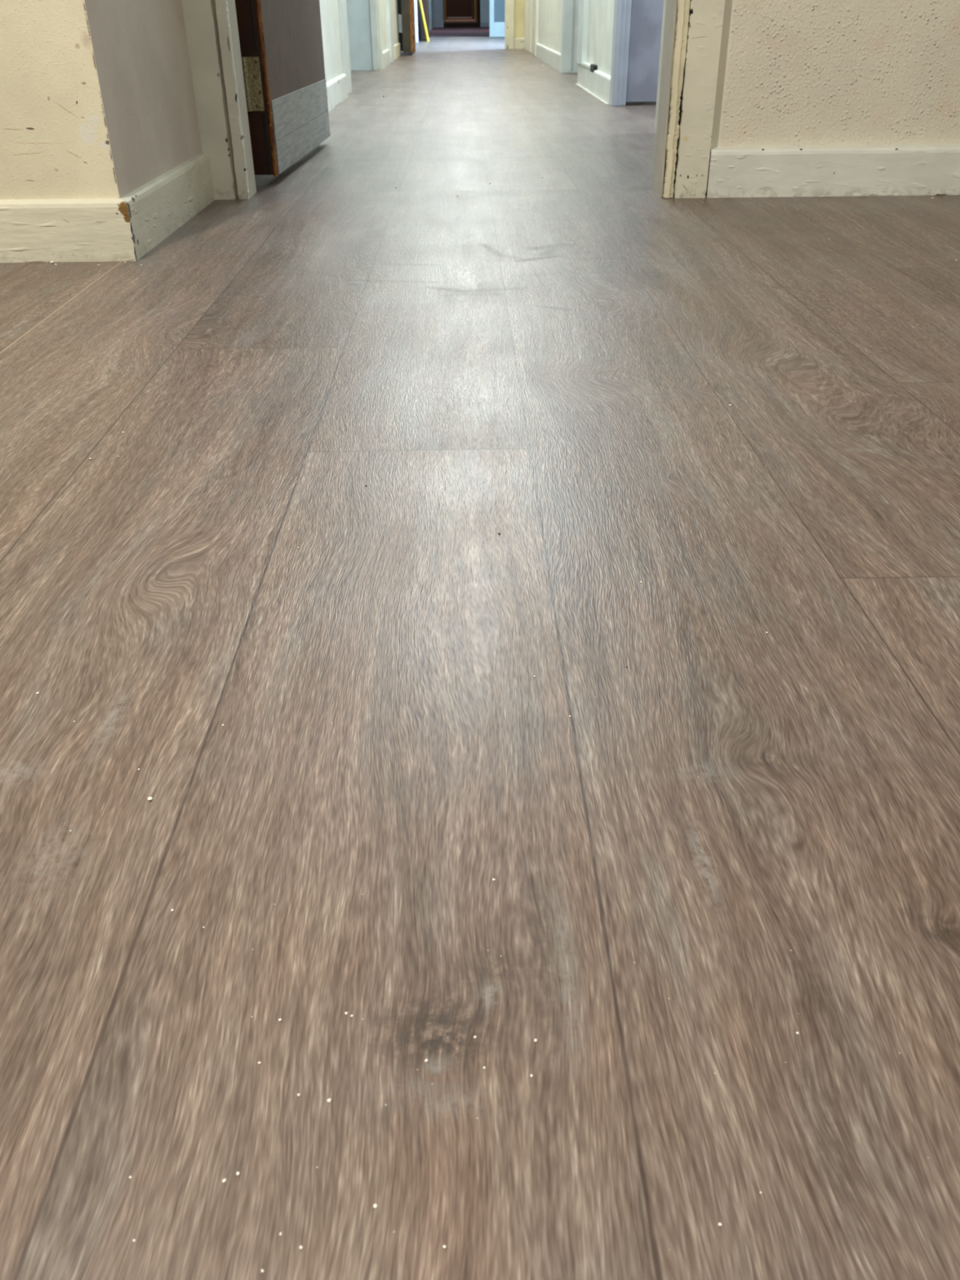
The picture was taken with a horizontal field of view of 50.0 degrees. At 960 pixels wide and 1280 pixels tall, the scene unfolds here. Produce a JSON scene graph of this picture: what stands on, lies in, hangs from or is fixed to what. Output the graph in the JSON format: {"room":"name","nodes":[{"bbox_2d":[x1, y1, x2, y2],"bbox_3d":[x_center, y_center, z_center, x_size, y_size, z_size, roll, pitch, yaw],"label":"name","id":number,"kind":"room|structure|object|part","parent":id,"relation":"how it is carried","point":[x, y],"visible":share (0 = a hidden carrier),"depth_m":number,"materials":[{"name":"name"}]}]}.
{"room":"hallway","nodes":[
{"label":"hallway","id":0,"kind":"room"},
{"bbox_2d":[0,0,119,199],"bbox_3d":[-1.621,-1.717,1.165,2.032,2.450,0.165,-1,32,-1],"label":"wall","id":1,"kind":"structure","parent":0,"point":[55,142],"depth_m":1.62,"materials":[{"name":"beige paint"}]},
{"bbox_2d":[0,152,214,262],"bbox_3d":[-1.608,-0.836,1.977,2.046,0.098,0.653,-1,32,-1],"label":"baseboard","id":2,"kind":"structure","parent":1,"relation":"attached to","point":[126,228],"depth_m":1.72,"materials":[{"name":"beige paint"}]},
{"bbox_2d":[84,0,342,198],"bbox_3d":[-0.746,-2.663,2.689,0.240,2.450,3.725,-1,32,-1],"label":"wall","id":3,"kind":"structure","parent":0,"point":[140,49],"depth_m":1.86,"materials":[{"name":"beige paint"}]},
{"bbox_2d":[182,0,236,199],"bbox_3d":[-0.586,-1.880,1.747,0.068,2.100,0.020,-1,32,-1],"label":"trim","id":4,"kind":"structure","parent":3,"relation":"attached to","point":[198,15],"depth_m":2.18,"materials":[{"name":"white paint"}]},
{"bbox_2d":[235,0,330,176],"bbox_3d":[-0.517,-2.199,2.315,0.066,2.012,0.887,0,32,1],"label":"door","id":5,"kind":"structure","parent":3,"relation":"in","point":[281,41],"depth_m":2.52,"materials":[{"name":"brown wood"}]},
{"bbox_3d":[-0.478,-1.417,2.808,0.003,0.157,0.860,0,32,1],"label":"kick plate","id":6,"kind":"part","parent":5,"relation":"part of","materials":[{"name":"silver metal"}]},
{"bbox_2d":[326,73,347,112],"bbox_3d":[-0.618,-1.888,3.670,0.022,0.100,2.850,-1,32,-1],"label":"baseboard","id":7,"kind":"structure","parent":3,"relation":"attached to","point":[337,87],"depth_m":4.47,"materials":[{"name":"white paint"}]},
{"bbox_2d":[337,0,351,95],"bbox_3d":[-0.723,-3.564,4.487,0.148,2.100,0.320,-1,32,-1],"label":"trim","id":8,"kind":"structure","parent":3,"relation":"attached to","point":[342,5],"depth_m":4.90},
{"bbox_2d":[346,0,373,70],"bbox_3d":[-1.738,-4.963,6.443,1.998,2.450,0.170,-1,32,-1],"label":"wall","id":9,"kind":"structure","parent":0,"point":[358,15],"depth_m":6.91,"materials":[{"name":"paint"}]},
{"bbox_2d":[379,0,399,51],"bbox_3d":[-0.798,-5.691,7.610,0.160,2.450,2.550,-1,32,-1],"label":"wall","id":10,"kind":"structure","parent":0,"point":[394,2],"depth_m":7.72,"materials":[{"name":"white paint"}]},
{"bbox_2d":[368,0,379,70],"bbox_3d":[-0.716,-4.825,6.537,0.045,2.100,0.188,-1,32,-1],"label":"trim","id":11,"kind":"structure","parent":10,"relation":"attached to","point":[373,11],"depth_m":6.90,"materials":[{"name":"white paint"}]},
{"bbox_2d":[376,0,383,70],"bbox_3d":[-0.688,-4.829,6.542,0.015,2.100,0.176,-1,32,-1],"label":"trim","id":12,"kind":"structure","parent":10,"relation":"attached to","point":[378,2],"depth_m":6.94,"materials":[{"name":"white paint"}]},
{"bbox_2d":[382,48,390,68],"bbox_3d":[-0.690,-4.232,7.482,0.022,0.098,0.800,-1,32,-1],"label":"baseboard","id":13,"kind":"structure","parent":10,"relation":"attached to","point":[386,55],"depth_m":7.46,"materials":[{"name":"white paint"}]},
{"bbox_2d":[385,0,394,50],"bbox_3d":[-0.781,-5.484,7.608,0.148,2.100,0.770,-1,32,-1],"label":"trim","id":14,"kind":"structure","parent":10,"relation":"attached to","point":[385,0],"depth_m":7.72,"materials":[{"name":"white paint"}]},
{"bbox_2d":[386,0,394,63],"bbox_3d":[-0.738,-5.390,7.455,0.108,2.100,0.330,-1,32,-1],"label":"trim","id":15,"kind":"structure","parent":10,"relation":"attached to","point":[389,16],"depth_m":7.80,"materials":[{"name":"white paint"}]},
{"bbox_2d":[394,42,400,59],"bbox_3d":[-0.718,-5.083,8.866,0.022,0.098,0.950,-1,32,-1],"label":"baseboard","id":16,"kind":"structure","parent":10,"relation":"attached to","point":[397,46],"depth_m":8.77,"materials":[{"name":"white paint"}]},
{"bbox_2d":[400,0,415,53],"bbox_3d":[-0.645,-6.309,8.994,0.112,2.010,0.850,-1,32,-1],"label":"door","id":17,"kind":"structure","parent":10,"relation":"in","point":[406,6],"depth_m":9.05,"materials":[{"name":"brown wood"}]},
{"bbox_2d":[428,0,434,31],"bbox_3d":[-0.967,-11.217,16.595,0.160,2.450,9.450,-1,32,-1],"label":"wall","id":18,"kind":"structure","parent":0,"point":[430,2],"depth_m":19.54,"materials":[{"name":"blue paint"}]},
{"bbox_2d":[417,0,422,41],"bbox_3d":[-0.798,-8.542,12.578,0.100,2.100,0.200,-1,32,-1],"label":"trim","id":19,"kind":"structure","parent":18,"relation":"attached to","point":[419,13],"depth_m":12.95,"materials":[{"name":"white paint"}]},
{"bbox_2d":[421,0,430,39],"bbox_3d":[-0.734,-8.807,13.056,0.105,2.010,0.850,-1,32,-1],"label":"door","id":20,"kind":"structure","parent":18,"relation":"in","point":[424,2],"depth_m":13.13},
{"bbox_2d":[433,0,444,27],"bbox_3d":[-0.984,-13.759,20.726,0.440,2.450,0.250,-1,32,-1],"label":"wall","id":21,"kind":"structure","parent":0,"point":[437,4],"depth_m":21.13,"materials":[{"name":"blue paint"}]},
{"bbox_2d":[443,0,447,22],"bbox_3d":[-1.125,-19.037,29.307,0.120,2.450,19.900,-1,32,-1],"label":"wall","id":22,"kind":"structure","parent":0,"point":[445,2],"depth_m":33.20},
{"bbox_2d":[447,17,471,18],"bbox_3d":[-0.924,-23.232,38.401,1.240,0.060,0.180,-1,32,-1],"label":"trim","id":23,"kind":"structure","parent":22,"relation":"attached to","point":[447,17],"depth_m":38.33,"materials":[{"name":"silver metal"}]},
{"bbox_2d":[429,18,489,36],"bbox_3d":[0.045,-17.326,28.855,4.440,0.030,32.700,-1,32,-1],"label":"floor","id":24,"kind":"structure","parent":0,"point":[454,31],"depth_m":19.01,"materials":[{"name":"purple carpet"}]},
{"bbox_2d":[472,0,479,23],"bbox_3d":[-0.046,-19.080,29.359,0.120,2.450,19.800,-1,32,-1],"label":"wall","id":25,"kind":"structure","parent":0,"point":[476,3],"depth_m":29.09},
{"bbox_2d":[447,0,471,17],"bbox_3d":[-0.935,-24.197,37.966,1.240,2.040,0.050,-1,32,-1],"label":"door","id":26,"kind":"structure","parent":25,"relation":"in","point":[455,8],"depth_m":38.34,"materials":[{"name":"brown wood"}]},
{"bbox_2d":[471,0,473,18],"bbox_3d":[-0.239,-24.156,37.946,0.150,2.100,0.150,-1,32,-1],"label":"trim","id":27,"kind":"structure","parent":25,"relation":"attached to","point":[472,0],"depth_m":38.30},
{"bbox_2d":[0,36,959,1279],"bbox_3d":[-0.055,-3.650,6.619,3.405,0.001,19.500,-1,32,-1],"label":"floor","id":28,"kind":"structure","parent":0,"point":[735,839],"depth_m":0.61,"materials":[{"name":"brown laminate"}]},
{"bbox_2d":[397,0,403,51],"bbox_3d":[-0.807,-6.119,10.015,0.280,0.660,0.245,-1,32,-1],"label":"door","id":29,"kind":"structure","parent":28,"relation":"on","point":[399,10],"depth_m":9.96,"materials":[{"name":"black plastic"}]},
{"bbox_2d":[418,0,429,41],"bbox_3d":[-0.790,-8.136,12.654,0.296,1.337,0.042,0,32,0],"label":"leaning pole","id":30,"kind":"object","parent":28,"relation":"on","point":[420,1],"visible":0.98,"depth_m":12.88,"materials":[{"name":"yellow plastic"}]},
{"bbox_2d":[480,0,489,26],"bbox_3d":[0.396,-13.859,20.867,0.795,2.450,0.150,-1,32,-1],"label":"wall","id":31,"kind":"structure","parent":0,"point":[484,4],"depth_m":21.29,"materials":[{"name":"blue paint"}]},
{"bbox_2d":[480,22,489,26],"bbox_3d":[0.409,-12.806,21.404,0.790,0.092,0.022,-1,32,-1],"label":"baseboard","id":32,"kind":"structure","parent":31,"relation":"attached to","point":[482,24],"depth_m":21.39,"materials":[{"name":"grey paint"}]},
{"bbox_2d":[514,0,524,37],"bbox_3d":[0.403,-6.988,9.700,0.160,2.450,0.130,-1,32,-1],"label":"wall","id":33,"kind":"structure","parent":0,"point":[519,5],"depth_m":10.15,"materials":[{"name":"yellow paint"}]},
{"bbox_2d":[504,0,514,49],"bbox_3d":[0.285,-6.816,9.756,0.088,2.100,0.150,-1,32,-1],"label":"trim","id":34,"kind":"structure","parent":33,"relation":"attached to","point":[508,4],"depth_m":10.14,"materials":[{"name":"yellow paint"}]},
{"bbox_2d":[514,37,524,48],"bbox_3d":[0.409,-5.946,10.248,0.144,0.100,0.022,-1,32,-1],"label":"baseboard","id":35,"kind":"structure","parent":33,"relation":"attached to","point":[518,42],"depth_m":10.24,"materials":[{"name":"yellow paint"}]},
{"bbox_2d":[531,0,644,104],"bbox_3d":[0.573,-5.148,6.707,0.132,2.450,6.900,-1,32,-1],"label":"wall","id":36,"kind":"structure","parent":0,"point":[601,12],"depth_m":5.06,"materials":[{"name":"white paint"}]},
{"bbox_2d":[524,0,532,53],"bbox_3d":[0.477,-6.549,9.319,0.072,2.100,0.920,-1,32,-1],"label":"trim","id":37,"kind":"structure","parent":36,"relation":"attached to","point":[528,3],"depth_m":9.57,"materials":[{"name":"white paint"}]},
{"bbox_2d":[532,0,538,56],"bbox_3d":[0.493,-5.960,8.361,0.076,2.100,0.430,-1,32,-1],"label":"trim","id":38,"kind":"structure","parent":36,"relation":"attached to","point":[535,2],"depth_m":8.67,"materials":[{"name":"beige paint"}]},
{"bbox_2d":[536,43,560,71],"bbox_3d":[0.506,-4.306,7.582,0.022,0.100,2.630,-1,32,-1],"label":"baseboard","id":39,"kind":"structure","parent":36,"relation":"attached to","point":[551,57],"depth_m":7.42,"materials":[{"name":"white paint"}]},
{"bbox_2d":[560,0,573,73],"bbox_3d":[0.535,-4.497,5.983,0.060,2.100,0.115,-1,32,-1],"label":"trim","id":40,"kind":"structure","parent":36,"relation":"attached to","point":[567,5],"depth_m":6.38,"materials":[{"name":"white paint"}]},
{"bbox_2d":[571,0,574,73],"bbox_3d":[0.568,-4.499,5.986,0.015,2.100,0.108,-1,32,-1],"label":"trim","id":41,"kind":"structure","parent":36,"relation":"attached to","point":[574,0],"depth_m":6.39,"materials":[{"name":"white paint"}]},
{"bbox_2d":[572,0,578,73],"bbox_3d":[0.593,-4.507,5.998,0.055,2.100,0.120,-1,32,-1],"label":"trim","id":42,"kind":"structure","parent":36,"relation":"attached to","point":[576,2],"depth_m":6.40,"materials":[{"name":"white paint"}]},
{"bbox_2d":[576,0,589,65],"bbox_3d":[0.555,-3.907,4.928,0.078,2.000,0.270,-1,32,-1],"label":"trim","id":43,"kind":"structure","parent":36,"relation":"attached to","point":[583,13],"depth_m":5.30,"materials":[{"name":"white paint"}]},
{"bbox_2d":[582,62,590,69],"bbox_3d":[0.548,-2.898,5.190,0.028,0.016,0.380,-1,32,-1],"label":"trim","id":44,"kind":"structure","parent":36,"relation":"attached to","point":[584,64],"depth_m":5.18,"materials":[{"name":"white"}]},
{"bbox_2d":[575,83,608,104],"bbox_3d":[0.538,-2.669,5.014,0.014,0.002,1.400,-1,32,-1],"label":"trim","id":45,"kind":"structure","parent":36,"relation":"attached to","point":[577,84],"depth_m":4.91,"materials":[{"name":"beige paint"}]},
{"bbox_2d":[577,63,610,103],"bbox_3d":[0.553,-2.709,4.985,0.022,0.101,1.408,-1,32,-1],"label":"baseboard","id":46,"kind":"structure","parent":36,"relation":"attached to","point":[597,82],"depth_m":4.85,"materials":[{"name":"white paint"}]},
{"bbox_2d":[590,63,597,72],"bbox_3d":[0.551,-2.762,4.969,0.022,0.032,0.140,-1,32,-1],"label":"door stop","id":47,"kind":"structure","parent":36,"relation":"attached to","point":[593,67],"depth_m":4.92,"materials":[{"name":"black rubber"}]},
{"bbox_2d":[608,0,622,106],"bbox_3d":[0.555,-3.165,3.818,0.018,2.100,0.098,-1,32,-1],"label":"trim","id":48,"kind":"structure","parent":36,"relation":"attached to","point":[618,3],"depth_m":4.24,"materials":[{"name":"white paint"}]},
{"bbox_2d":[616,0,631,106],"bbox_3d":[0.594,-3.176,3.837,0.024,2.100,0.096,-1,32,-1],"label":"trim","id":49,"kind":"structure","parent":36,"relation":"attached to","point":[628,2],"depth_m":4.24,"materials":[{"name":"blue paint"}]},
{"bbox_2d":[625,0,663,102],"bbox_3d":[1.007,-3.160,3.858,0.798,2.018,0.040,-1,32,-1],"label":"door","id":50,"kind":"structure","parent":36,"relation":"in","point":[646,15],"depth_m":4.27,"materials":[{"name":"blue paint"}]},
{"bbox_2d":[711,0,959,146],"bbox_3d":[1.602,-2.085,1.713,2.300,2.450,0.148,-1,32,-1],"label":"wall","id":51,"kind":"structure","parent":0,"point":[791,73],"depth_m":2.16,"materials":[{"name":"beige paint"}]},
{"bbox_2d":[662,0,691,198],"bbox_3d":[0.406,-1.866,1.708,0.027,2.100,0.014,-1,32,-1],"label":"trim","id":52,"kind":"structure","parent":51,"relation":"attached to","point":[683,6],"depth_m":2.15,"materials":[{"name":"beige paint"}]},
{"bbox_2d":[674,0,724,198],"bbox_3d":[0.451,-1.874,1.722,0.069,2.100,0.039,-1,32,-1],"label":"trim","id":53,"kind":"structure","parent":51,"relation":"attached to","point":[706,16],"depth_m":2.15,"materials":[{"name":"beige paint"}]},
{"bbox_2d":[705,144,959,197],"bbox_3d":[1.630,-1.038,2.255,2.266,0.098,0.034,-1,32,-1],"label":"baseboard","id":54,"kind":"structure","parent":51,"relation":"attached to","point":[908,170],"depth_m":2.23,"materials":[{"name":"white paint"}]},
{"bbox_3d":[-1.821,-8.400,12.030,2.040,2.450,0.150,-1,32,-1],"label":"wall","id":55,"kind":"structure","parent":0,"visible":0},
{"bbox_2d":[413,0,417,42],"bbox_3d":[-0.816,-8.267,12.131,0.088,2.100,0.150,-1,32,-1],"label":"trim","id":56,"kind":"structure","parent":55,"relation":"attached to","point":[415,1],"depth_m":12.50,"materials":[{"name":"white paint"}]},
{"bbox_3d":[-0.106,-2.920,1.149,1.300,0.410,0.100,-1,32,-1],"label":"wall","id":57,"kind":"structure","parent":0,"visible":0},
{"bbox_2d":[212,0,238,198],"bbox_3d":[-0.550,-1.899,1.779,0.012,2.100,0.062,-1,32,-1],"label":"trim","id":58,"kind":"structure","parent":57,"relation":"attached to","point":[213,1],"depth_m":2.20,"materials":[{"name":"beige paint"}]},
{"bbox_2d":[214,0,256,199],"bbox_3d":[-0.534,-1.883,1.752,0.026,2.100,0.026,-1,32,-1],"label":"trim","id":59,"kind":"structure","parent":57,"relation":"attached to","point":[221,6],"depth_m":2.19,"materials":[{"name":"white paint"}]},
{"bbox_2d":[652,0,677,197],"bbox_3d":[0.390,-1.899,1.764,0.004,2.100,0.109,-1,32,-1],"label":"trim","id":60,"kind":"structure","parent":57,"relation":"attached to","point":[671,5],"depth_m":2.20,"materials":[{"name":"beige paint"}]},
{"bbox_3d":[0.370,-9.268,13.739,0.040,2.100,0.100,-1,32,-1],"label":"trim","id":61,"kind":"structure","parent":0,"visible":0},
{"bbox_2d":[488,0,504,36],"bbox_3d":[0.323,-9.201,13.688,0.400,2.020,0.045,-1,32,-1],"label":"door","id":62,"kind":"structure","parent":61,"relation":"attached to","point":[496,6],"depth_m":14.09,"materials":[{"name":"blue paint"}]},
{"bbox_3d":[0.274,-9.261,13.649,0.178,1.815,0.006,-1,32,-1],"label":"glass pane","id":63,"kind":"part","parent":62,"relation":"part of","materials":[{"name":"grey"}]},
{"bbox_3d":[0.282,-8.414,14.171,0.178,0.175,0.041,-1,32,-1],"label":"rail","id":64,"kind":"part","parent":62,"relation":"part of","materials":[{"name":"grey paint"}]}
]}

